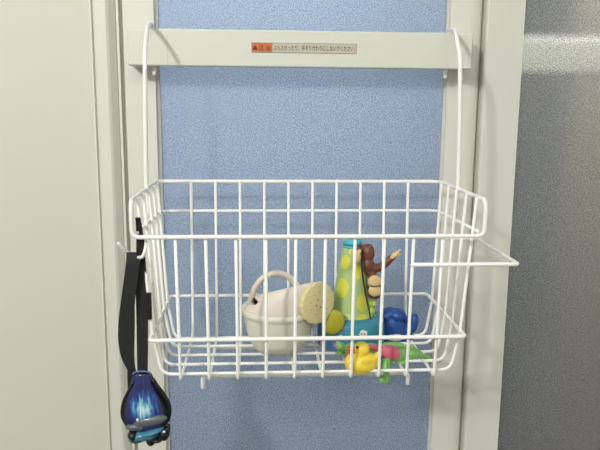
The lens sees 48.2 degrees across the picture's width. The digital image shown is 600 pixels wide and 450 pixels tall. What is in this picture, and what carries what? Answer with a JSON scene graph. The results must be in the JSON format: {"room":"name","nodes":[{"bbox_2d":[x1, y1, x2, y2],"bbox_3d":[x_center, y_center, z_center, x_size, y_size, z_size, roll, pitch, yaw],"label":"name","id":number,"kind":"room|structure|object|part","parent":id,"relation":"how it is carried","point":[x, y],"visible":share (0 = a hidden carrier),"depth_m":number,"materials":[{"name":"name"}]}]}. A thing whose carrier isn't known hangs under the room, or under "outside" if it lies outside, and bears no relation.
{"room":"bathroom","nodes":[
{"label":"bathroom","id":0,"kind":"room"},
{"bbox_2d":[0,0,108,449],"bbox_3d":[-0.961,-0.012,0.888,1.392,2.400,0.102,0,10,-4],"label":"wall","id":1,"kind":"structure","parent":0,"point":[53,384],"depth_m":0.88,"materials":[{"name":"white paint"}]},
{"bbox_2d":[88,0,131,449],"bbox_3d":[-0.250,-0.009,0.904,0.029,2.400,0.059,0,10,-4],"label":"trim","id":2,"kind":"structure","parent":1,"relation":"attached to","point":[102,13],"depth_m":0.88,"materials":[{"name":"white paint"}]},
{"bbox_2d":[115,0,137,449],"bbox_3d":[-0.232,-0.010,0.909,0.009,2.400,0.051,0,10,-4],"label":"trim","id":3,"kind":"structure","parent":1,"relation":"attached to","point":[118,3],"depth_m":0.87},
{"bbox_2d":[122,0,481,449],"bbox_3d":[0.004,0.006,0.917,0.462,2.330,0.030,0,10,-4],"label":"door","id":4,"kind":"structure","parent":1,"relation":"in","point":[218,123],"depth_m":0.90,"materials":[{"name":"blue glass"}]},
{"bbox_2d":[127,28,472,70],"bbox_3d":[0.002,-0.219,0.842,0.424,0.044,0.042,0,10,-4],"label":"towel bar","id":5,"kind":"object","parent":4,"relation":"attached to","point":[166,47],"visible":0.86,"depth_m":0.82,"materials":[{"name":"white metal"}]},
{"bbox_2d":[251,42,356,53],"bbox_3d":[0.005,-0.216,0.821,0.129,0.012,0.001,0,10,-4],"label":"warning sticker","id":6,"kind":"object","parent":5,"relation":"attached to","point":[256,47],"visible":1,"depth_m":0.82,"materials":[{"name":"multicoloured paper"}]},
{"bbox_2d":[117,22,518,388],"bbox_3d":[0.017,-0.031,0.775,0.419,0.403,0.198,0,10,-4],"label":"wire basket","id":7,"kind":"object","parent":4,"relation":"hanging from","point":[146,192],"visible":0.91,"depth_m":0.74,"materials":[{"name":"white metal"}]},
{"bbox_2d":[118,217,171,445],"bbox_3d":[-0.166,0.114,0.711,0.056,0.251,0.029,0,10,-4],"label":"goggles","id":8,"kind":"object","parent":7,"relation":"hanging from","point":[146,410],"visible":1,"depth_m":0.71,"materials":[{"name":"black plastic"}]},
{"bbox_2d":[122,373,167,431],"bbox_3d":[-0.167,0.190,0.725,0.052,0.063,0.026,0,10,-4],"label":"lens","id":9,"kind":"object","parent":8,"relation":"on","point":[144,403],"depth_m":0.72,"materials":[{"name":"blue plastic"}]},
{"bbox_2d":[128,427,163,443],"bbox_3d":[-0.167,0.227,0.729,0.040,0.021,0.024,0,10,-4],"label":"cup","id":10,"kind":"object","parent":8,"relation":"on","point":[152,435],"depth_m":0.72,"materials":[{"name":"blue plastic"}]},
{"bbox_2d":[241,270,334,355],"bbox_3d":[-0.022,0.100,0.778,0.089,0.096,0.095,-7,12,-36],"label":"watering can","id":11,"kind":"object","parent":7,"relation":"in","point":[309,295],"visible":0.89,"depth_m":0.75,"materials":[{"name":"white plastic"}]},
{"bbox_3d":[-0.029,0.074,0.777,0.064,0.045,0.017,0,10,-4],"label":"handle","id":12,"kind":"part","parent":11,"relation":"part of","materials":[{"name":"white plastic"}]},
{"bbox_2d":[243,282,312,316],"bbox_3d":[-0.023,0.080,0.775,0.085,0.039,0.088,-8,13,-41],"label":"hood","id":13,"kind":"object","parent":11,"relation":"attached to","point":[280,302],"depth_m":0.74,"materials":[{"name":"white plastic"}]},
{"bbox_2d":[317,239,383,351],"bbox_3d":[0.062,0.080,0.802,0.082,0.128,0.082,0,10,-4],"label":"toy","id":14,"kind":"object","parent":7,"relation":"in","point":[338,323],"visible":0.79,"depth_m":0.78,"materials":[{"name":"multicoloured plastic"}]},
{"bbox_3d":[0.038,0.111,0.769,0.028,0.030,0.010,0,10,-4],"label":"round knob","id":15,"kind":"part","parent":14,"relation":"part of","materials":[{"name":"yellow plastic"}]},
{"bbox_2d":[345,341,377,374],"bbox_3d":[0.068,0.145,0.736,0.039,0.036,0.024,0,10,-4],"label":"rubber duck","id":16,"kind":"object","parent":7,"relation":"in","point":[364,361],"visible":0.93,"depth_m":0.73},
{"bbox_2d":[351,244,400,318],"bbox_3d":[0.087,0.069,0.789,0.059,0.097,0.027,0,10,-4],"label":"monkey","id":17,"kind":"object","parent":7,"relation":"in","point":[365,253],"visible":0.89,"depth_m":0.78},
{"bbox_2d":[336,341,440,382],"bbox_3d":[0.102,0.153,0.758,0.122,0.043,0.035,0,10,-4],"label":"toy lizard","id":18,"kind":"object","parent":7,"relation":"in","point":[391,351],"visible":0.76,"depth_m":0.75,"materials":[{"name":"green plastic"}]},
{"bbox_2d":[378,307,418,341],"bbox_3d":[0.118,0.127,0.840,0.061,0.050,0.034,0,10,-4],"label":"toy","id":19,"kind":"object","parent":7,"relation":"in","point":[395,319],"visible":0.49,"depth_m":0.83,"materials":[{"name":"blue plastic"}]},
{"bbox_3d":[0.168,0.029,0.768,0.117,0.004,0.142,0,10,-4],"label":"arm","id":20,"kind":"part","parent":7,"relation":"part of","materials":[{"name":"white metal"}]},
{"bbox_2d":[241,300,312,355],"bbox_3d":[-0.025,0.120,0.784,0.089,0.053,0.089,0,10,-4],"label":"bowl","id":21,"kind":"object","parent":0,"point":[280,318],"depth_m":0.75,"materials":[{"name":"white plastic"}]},
{"bbox_3d":[-0.029,1.302,0.533,3.300,0.050,4.000,0,10,-4],"label":"floor","id":22,"kind":"structure","parent":0,"visible":0},
{"bbox_2d":[459,0,525,449],"bbox_3d":[0.262,-0.009,0.926,0.050,2.400,0.039,0,10,-4],"label":"trim","id":23,"kind":"structure","parent":22,"relation":"on","point":[503,22],"depth_m":0.91,"materials":[{"name":"white paint"}]},
{"bbox_2d":[497,0,599,449],"bbox_3d":[0.864,-0.011,0.965,1.156,2.400,0.004,0,10,-4],"label":"wall","id":24,"kind":"structure","parent":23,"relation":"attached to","point":[550,387],"depth_m":0.94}
]}

